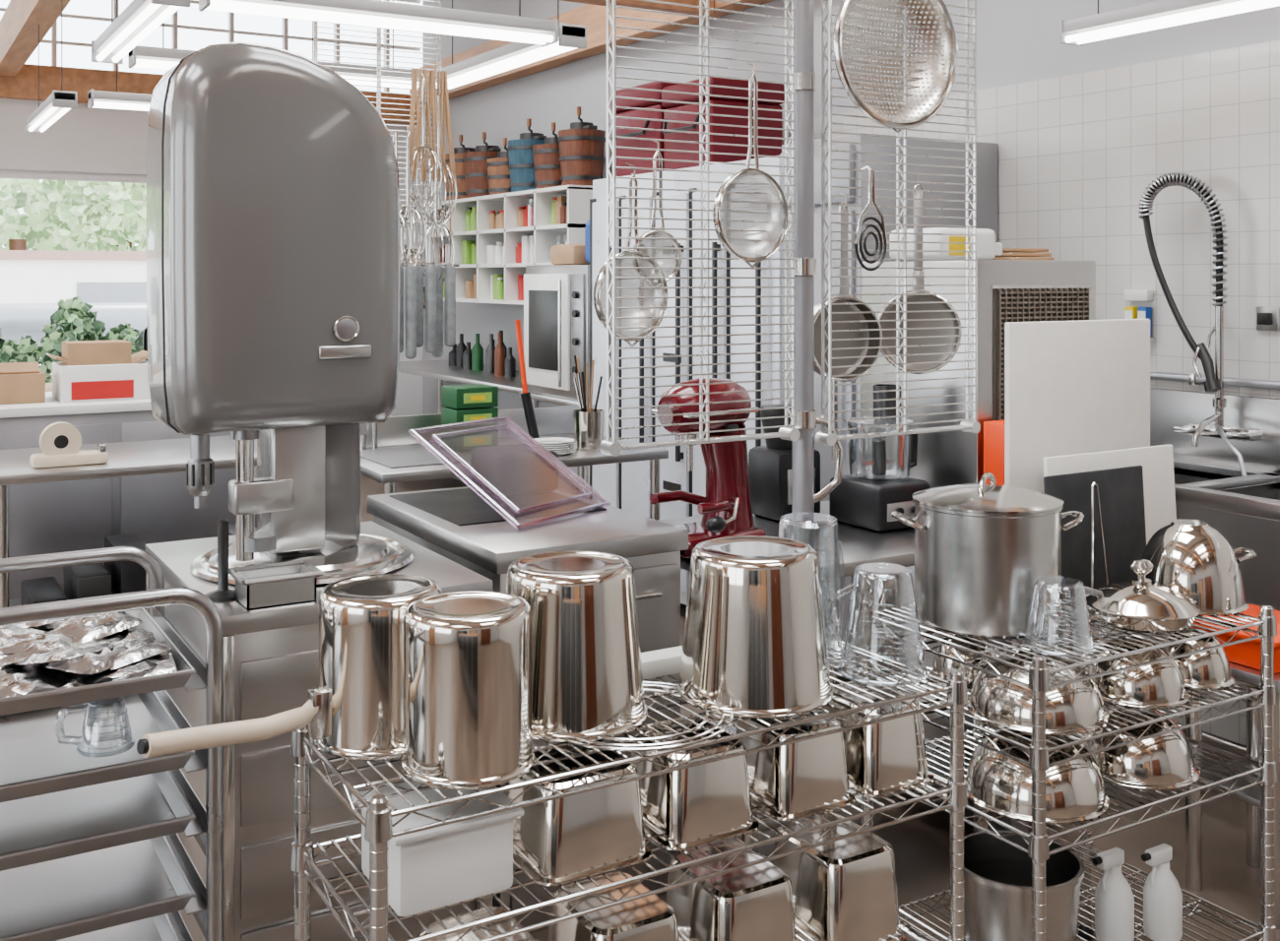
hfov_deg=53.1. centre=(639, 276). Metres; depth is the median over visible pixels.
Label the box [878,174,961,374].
frying pan
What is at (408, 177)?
whisk
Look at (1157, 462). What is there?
cutting board
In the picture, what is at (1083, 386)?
cutting board
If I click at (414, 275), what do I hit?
hanging utensils
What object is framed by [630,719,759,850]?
pan
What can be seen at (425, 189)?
ladle
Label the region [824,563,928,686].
pitcher
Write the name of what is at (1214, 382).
faucet
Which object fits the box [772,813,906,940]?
pan
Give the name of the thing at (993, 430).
crate
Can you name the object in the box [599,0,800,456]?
grid
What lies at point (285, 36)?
window
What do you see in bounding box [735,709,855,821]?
pan
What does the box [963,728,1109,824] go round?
mixing bowl
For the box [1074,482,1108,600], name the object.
easel
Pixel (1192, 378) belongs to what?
conduit
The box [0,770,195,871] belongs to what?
sheet pan
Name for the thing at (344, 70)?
fluorescent light
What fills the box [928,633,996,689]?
mixing bowl
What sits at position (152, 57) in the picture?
fluorescent light
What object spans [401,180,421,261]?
ladle
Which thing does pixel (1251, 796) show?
stand
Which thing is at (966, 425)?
grid
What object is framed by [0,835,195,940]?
sheet pan
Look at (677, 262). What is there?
strainer
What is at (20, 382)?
cardboard box
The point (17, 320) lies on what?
parked car
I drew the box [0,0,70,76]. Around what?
ceiling beam
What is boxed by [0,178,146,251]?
tree
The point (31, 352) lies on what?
potted shrub
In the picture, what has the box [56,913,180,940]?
sheet pan
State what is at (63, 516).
countertop
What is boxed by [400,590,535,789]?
pot
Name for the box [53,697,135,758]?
measuring cup
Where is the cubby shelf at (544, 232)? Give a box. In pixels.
[428,185,592,305]
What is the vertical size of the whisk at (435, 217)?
0.519 m
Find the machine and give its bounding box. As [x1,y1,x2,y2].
[861,259,1095,833]
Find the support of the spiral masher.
hanging from the grid at (966, 425)
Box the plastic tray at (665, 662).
[640,645,682,680]
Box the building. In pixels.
[0,250,146,303]
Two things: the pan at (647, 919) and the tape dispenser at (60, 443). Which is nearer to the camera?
the pan at (647, 919)
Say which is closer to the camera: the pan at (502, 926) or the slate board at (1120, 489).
the pan at (502, 926)
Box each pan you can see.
[0,608,195,715]
[0,692,195,802]
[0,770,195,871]
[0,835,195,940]
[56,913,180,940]
[227,559,323,610]
[417,906,538,940]
[507,742,651,886]
[547,872,678,940]
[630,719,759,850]
[665,840,796,940]
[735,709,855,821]
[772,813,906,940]
[814,192,882,382]
[822,682,934,797]
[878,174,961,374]
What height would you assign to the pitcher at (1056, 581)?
0.130 m
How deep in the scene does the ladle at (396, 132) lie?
4.69 m
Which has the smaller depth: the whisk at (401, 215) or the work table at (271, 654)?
the work table at (271, 654)
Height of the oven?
0.730 m
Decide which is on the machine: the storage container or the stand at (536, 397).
the storage container
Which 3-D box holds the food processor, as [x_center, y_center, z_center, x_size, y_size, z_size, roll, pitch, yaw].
[0.697,0.505,3.620,0.244,0.390,0.232,0,0,-31]
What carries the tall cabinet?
on the floor
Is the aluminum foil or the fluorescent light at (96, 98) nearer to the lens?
the aluminum foil
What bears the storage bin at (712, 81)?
on the tall cabinet
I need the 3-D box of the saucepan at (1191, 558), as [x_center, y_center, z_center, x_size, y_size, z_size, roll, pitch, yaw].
[1.221,0.632,2.834,0.249,0.175,0.236,0,0,-31]
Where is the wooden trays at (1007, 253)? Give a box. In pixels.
[992,248,1054,260]
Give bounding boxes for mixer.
[146,41,413,585]
[649,378,766,558]
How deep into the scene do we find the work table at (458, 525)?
3.10 m
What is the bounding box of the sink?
[1127,387,1279,756]
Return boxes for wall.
[0,98,422,447]
[422,0,1279,485]
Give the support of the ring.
on the shelf unit at (378, 825)
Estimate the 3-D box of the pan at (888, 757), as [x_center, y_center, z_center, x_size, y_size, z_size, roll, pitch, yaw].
[0.419,0.831,2.322,0.166,0.138,0.186,0,0,-31]
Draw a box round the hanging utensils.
[399,225,459,359]
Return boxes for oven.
[523,264,589,402]
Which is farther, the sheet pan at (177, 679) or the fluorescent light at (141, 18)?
the fluorescent light at (141, 18)
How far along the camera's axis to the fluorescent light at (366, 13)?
4.16 m
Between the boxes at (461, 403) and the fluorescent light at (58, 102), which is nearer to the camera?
the boxes at (461, 403)
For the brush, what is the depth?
5.23 m
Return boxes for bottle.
[1091,847,1134,940]
[1141,843,1182,940]
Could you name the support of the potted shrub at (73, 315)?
on the ground
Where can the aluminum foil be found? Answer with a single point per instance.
(37, 657)
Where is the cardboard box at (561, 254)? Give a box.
[550,244,589,264]
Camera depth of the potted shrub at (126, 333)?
11.75 m
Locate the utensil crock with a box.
[573,355,604,448]
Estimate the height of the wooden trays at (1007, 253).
0.040 m
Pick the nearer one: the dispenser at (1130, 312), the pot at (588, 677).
the pot at (588, 677)
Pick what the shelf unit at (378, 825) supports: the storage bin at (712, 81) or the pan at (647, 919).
the pan at (647, 919)
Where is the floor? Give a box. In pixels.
[360,474,1279,940]
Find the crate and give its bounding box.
[983,419,1027,832]
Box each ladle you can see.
[394,130,408,227]
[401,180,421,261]
[423,187,429,309]
[430,186,448,226]
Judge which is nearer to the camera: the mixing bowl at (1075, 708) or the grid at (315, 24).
the mixing bowl at (1075, 708)
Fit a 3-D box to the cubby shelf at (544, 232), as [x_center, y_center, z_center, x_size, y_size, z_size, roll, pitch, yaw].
[-0.828,-0.180,8.655,0.395,0.724,2.234,0,0,-31]
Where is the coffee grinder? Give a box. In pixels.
[748,403,820,520]
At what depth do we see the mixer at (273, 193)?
2.68 m
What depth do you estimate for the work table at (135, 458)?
4.79 m
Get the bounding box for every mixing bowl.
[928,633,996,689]
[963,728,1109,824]
[965,649,1108,734]
[1079,704,1199,790]
[1086,636,1190,708]
[1161,628,1234,689]
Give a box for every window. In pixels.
[0,0,420,92]
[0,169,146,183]
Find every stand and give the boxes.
[519,391,589,499]
[1185,661,1279,929]
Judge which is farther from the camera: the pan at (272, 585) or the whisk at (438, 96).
the whisk at (438, 96)
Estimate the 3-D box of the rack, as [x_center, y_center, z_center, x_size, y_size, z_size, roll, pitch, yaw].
[-1.058,1.029,1.916,0.748,1.142,0.515,0,0,-31]
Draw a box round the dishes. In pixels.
[529,437,575,455]
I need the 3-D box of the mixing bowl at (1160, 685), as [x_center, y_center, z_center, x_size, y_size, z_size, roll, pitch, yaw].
[1.027,0.810,2.659,0.212,0.108,0.212,0,0,-31]
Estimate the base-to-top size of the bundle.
0.411 m
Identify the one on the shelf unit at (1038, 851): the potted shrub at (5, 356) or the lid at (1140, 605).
the lid at (1140, 605)
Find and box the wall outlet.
[1256,306,1279,331]
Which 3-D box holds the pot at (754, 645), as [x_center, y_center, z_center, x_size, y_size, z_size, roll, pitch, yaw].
[0.198,0.595,2.219,0.271,0.250,0.271,0,0,-31]
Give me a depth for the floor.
3.60 m
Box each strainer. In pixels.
[593,162,668,346]
[632,140,682,289]
[712,62,788,268]
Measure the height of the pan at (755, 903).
0.170 m
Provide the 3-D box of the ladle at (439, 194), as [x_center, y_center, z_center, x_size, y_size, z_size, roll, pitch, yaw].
[-0.752,-0.357,4.785,0.074,0.347,0.032,0,0,-31]
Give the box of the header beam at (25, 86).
[0,64,421,125]
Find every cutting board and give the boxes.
[1004,319,1150,493]
[1042,444,1176,545]
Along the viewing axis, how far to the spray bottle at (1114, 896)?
2.62 m
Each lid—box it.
[414,415,609,529]
[1086,559,1200,633]
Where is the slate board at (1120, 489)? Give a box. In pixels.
[1043,465,1146,599]
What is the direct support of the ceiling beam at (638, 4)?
attached to the wall
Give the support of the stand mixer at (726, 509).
on the prep table at (860, 545)
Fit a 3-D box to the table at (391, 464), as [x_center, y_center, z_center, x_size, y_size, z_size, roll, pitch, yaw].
[-0.583,0.990,5.145,1.300,1.220,0.720,0,0,-31]
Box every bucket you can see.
[557,106,606,186]
[963,831,1084,940]
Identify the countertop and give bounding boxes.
[0,391,235,599]
[374,359,577,495]
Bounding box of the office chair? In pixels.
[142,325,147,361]
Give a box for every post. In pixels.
[204,518,235,602]
[789,0,843,821]
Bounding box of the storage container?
[889,227,1002,260]
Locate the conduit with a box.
[1150,371,1279,389]
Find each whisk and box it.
[390,130,411,267]
[399,126,426,267]
[404,67,442,208]
[417,144,454,282]
[420,85,457,225]
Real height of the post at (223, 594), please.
0.160 m
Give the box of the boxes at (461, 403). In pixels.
[441,384,498,451]
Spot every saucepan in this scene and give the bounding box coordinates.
[136,574,442,760]
[1141,519,1256,615]
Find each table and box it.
[0,435,256,608]
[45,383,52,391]
[145,520,492,940]
[360,404,668,520]
[367,486,688,940]
[659,501,988,853]
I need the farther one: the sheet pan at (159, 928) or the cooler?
the cooler
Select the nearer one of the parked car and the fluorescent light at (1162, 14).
the fluorescent light at (1162, 14)
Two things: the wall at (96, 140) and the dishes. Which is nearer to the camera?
the dishes
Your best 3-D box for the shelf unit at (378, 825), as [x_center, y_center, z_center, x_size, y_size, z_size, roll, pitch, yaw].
[0.014,1.150,2.146,1.103,0.900,0.393,0,0,-31]
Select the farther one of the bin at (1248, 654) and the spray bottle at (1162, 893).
the bin at (1248, 654)
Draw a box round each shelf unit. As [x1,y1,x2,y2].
[290,623,967,940]
[858,598,1277,940]
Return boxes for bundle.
[409,68,456,182]
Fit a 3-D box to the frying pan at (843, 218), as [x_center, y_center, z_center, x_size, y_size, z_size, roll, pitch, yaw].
[0.466,0.025,2.976,0.200,0.440,0.058,0,0,-24]
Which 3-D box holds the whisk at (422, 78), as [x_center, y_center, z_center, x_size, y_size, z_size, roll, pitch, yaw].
[-0.795,-0.508,4.702,0.136,0.519,0.136,0,0,6]
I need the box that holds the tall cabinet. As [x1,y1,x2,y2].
[589,155,781,605]
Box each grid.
[313,0,443,223]
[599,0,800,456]
[815,0,980,446]
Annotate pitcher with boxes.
[778,512,845,661]
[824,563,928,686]
[1023,576,1108,656]
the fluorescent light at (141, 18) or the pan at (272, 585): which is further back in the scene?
the fluorescent light at (141, 18)
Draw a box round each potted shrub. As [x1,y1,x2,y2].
[0,327,9,363]
[0,335,50,374]
[37,296,109,383]
[105,322,142,354]
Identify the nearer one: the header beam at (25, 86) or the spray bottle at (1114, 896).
the spray bottle at (1114, 896)
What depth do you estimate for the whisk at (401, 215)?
4.64 m
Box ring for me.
[562,681,733,751]
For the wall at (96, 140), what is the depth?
9.39 m
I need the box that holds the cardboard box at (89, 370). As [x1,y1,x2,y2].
[48,339,150,402]
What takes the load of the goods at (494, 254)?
in the cubby shelf at (544, 232)
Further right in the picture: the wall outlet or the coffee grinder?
the wall outlet
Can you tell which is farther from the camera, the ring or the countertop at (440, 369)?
the countertop at (440, 369)
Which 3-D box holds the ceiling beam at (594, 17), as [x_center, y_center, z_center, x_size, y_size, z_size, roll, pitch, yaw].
[1.666,-1.540,4.722,0.140,0.280,13.580,0,0,-31]
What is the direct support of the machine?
on the floor
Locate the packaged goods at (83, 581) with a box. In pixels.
[21,523,256,609]
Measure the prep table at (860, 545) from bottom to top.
0.900 m
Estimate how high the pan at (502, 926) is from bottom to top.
0.170 m
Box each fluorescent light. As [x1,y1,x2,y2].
[25,0,77,132]
[88,0,313,111]
[91,0,190,63]
[128,21,196,69]
[198,0,558,47]
[318,29,411,88]
[430,0,586,90]
[1059,0,1279,46]
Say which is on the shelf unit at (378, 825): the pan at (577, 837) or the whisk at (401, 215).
the pan at (577, 837)
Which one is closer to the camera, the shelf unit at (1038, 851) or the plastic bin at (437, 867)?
the plastic bin at (437, 867)
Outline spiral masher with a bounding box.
[854,165,887,271]
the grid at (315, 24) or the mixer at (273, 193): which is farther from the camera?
the grid at (315, 24)
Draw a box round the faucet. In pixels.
[1138,172,1262,476]
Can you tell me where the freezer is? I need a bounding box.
[780,132,998,680]
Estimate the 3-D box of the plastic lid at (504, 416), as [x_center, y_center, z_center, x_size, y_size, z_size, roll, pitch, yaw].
[-0.337,0.505,3.356,0.354,0.225,0.402,0,0,33]
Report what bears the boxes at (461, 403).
on the table at (391, 464)
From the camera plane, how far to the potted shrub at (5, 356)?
11.01 m
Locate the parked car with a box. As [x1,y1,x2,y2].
[0,302,147,375]
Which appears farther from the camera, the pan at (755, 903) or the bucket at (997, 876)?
the bucket at (997, 876)
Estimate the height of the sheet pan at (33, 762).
0.028 m
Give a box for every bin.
[351,780,523,916]
[470,444,558,496]
[661,76,784,169]
[1191,604,1279,673]
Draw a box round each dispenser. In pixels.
[29,421,108,468]
[1124,289,1155,343]
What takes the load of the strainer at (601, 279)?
attached to the grid at (786, 432)
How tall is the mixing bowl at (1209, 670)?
0.100 m
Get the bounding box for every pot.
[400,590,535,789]
[506,550,647,742]
[676,535,832,717]
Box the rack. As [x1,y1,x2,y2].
[0,546,223,940]
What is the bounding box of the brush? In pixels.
[514,320,539,440]
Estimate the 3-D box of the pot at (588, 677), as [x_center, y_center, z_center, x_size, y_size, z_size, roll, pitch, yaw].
[-0.114,0.595,2.102,0.253,0.250,0.253,0,0,-31]
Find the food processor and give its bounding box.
[829,384,929,532]
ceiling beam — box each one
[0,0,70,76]
[409,0,773,105]
[559,0,713,16]
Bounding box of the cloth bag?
[584,219,589,263]
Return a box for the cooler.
[610,81,677,176]
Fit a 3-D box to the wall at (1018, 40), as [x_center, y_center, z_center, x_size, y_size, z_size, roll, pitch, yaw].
[1.776,-0.500,4.859,0.150,4.200,13.700,0,0,-31]
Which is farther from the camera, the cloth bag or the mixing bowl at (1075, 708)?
the cloth bag
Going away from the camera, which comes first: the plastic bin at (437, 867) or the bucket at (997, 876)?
the plastic bin at (437, 867)
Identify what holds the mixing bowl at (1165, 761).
on the shelf unit at (1038, 851)
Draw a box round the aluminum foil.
[0,610,177,699]
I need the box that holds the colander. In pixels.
[832,0,958,133]
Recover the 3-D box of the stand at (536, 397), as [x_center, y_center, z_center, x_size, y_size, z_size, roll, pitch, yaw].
[-0.198,1.135,7.242,0.680,0.930,0.820,0,0,-31]
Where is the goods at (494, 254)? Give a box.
[440,195,567,300]
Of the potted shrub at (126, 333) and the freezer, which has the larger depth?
the potted shrub at (126, 333)
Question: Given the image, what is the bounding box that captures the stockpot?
[891,472,1084,639]
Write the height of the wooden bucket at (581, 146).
0.470 m
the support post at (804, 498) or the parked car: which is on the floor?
the support post at (804, 498)
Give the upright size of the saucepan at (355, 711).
0.235 m
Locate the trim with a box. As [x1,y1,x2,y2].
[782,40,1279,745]
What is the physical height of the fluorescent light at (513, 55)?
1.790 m
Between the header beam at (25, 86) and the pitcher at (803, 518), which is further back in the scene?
the header beam at (25, 86)
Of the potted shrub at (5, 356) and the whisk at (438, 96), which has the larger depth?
the potted shrub at (5, 356)
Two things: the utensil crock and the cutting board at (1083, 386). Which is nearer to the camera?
the cutting board at (1083, 386)
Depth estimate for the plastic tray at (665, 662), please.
2.30 m
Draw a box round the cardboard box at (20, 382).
[0,361,45,404]
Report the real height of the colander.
0.500 m
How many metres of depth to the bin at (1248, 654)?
3.22 m
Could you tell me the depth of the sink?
4.14 m

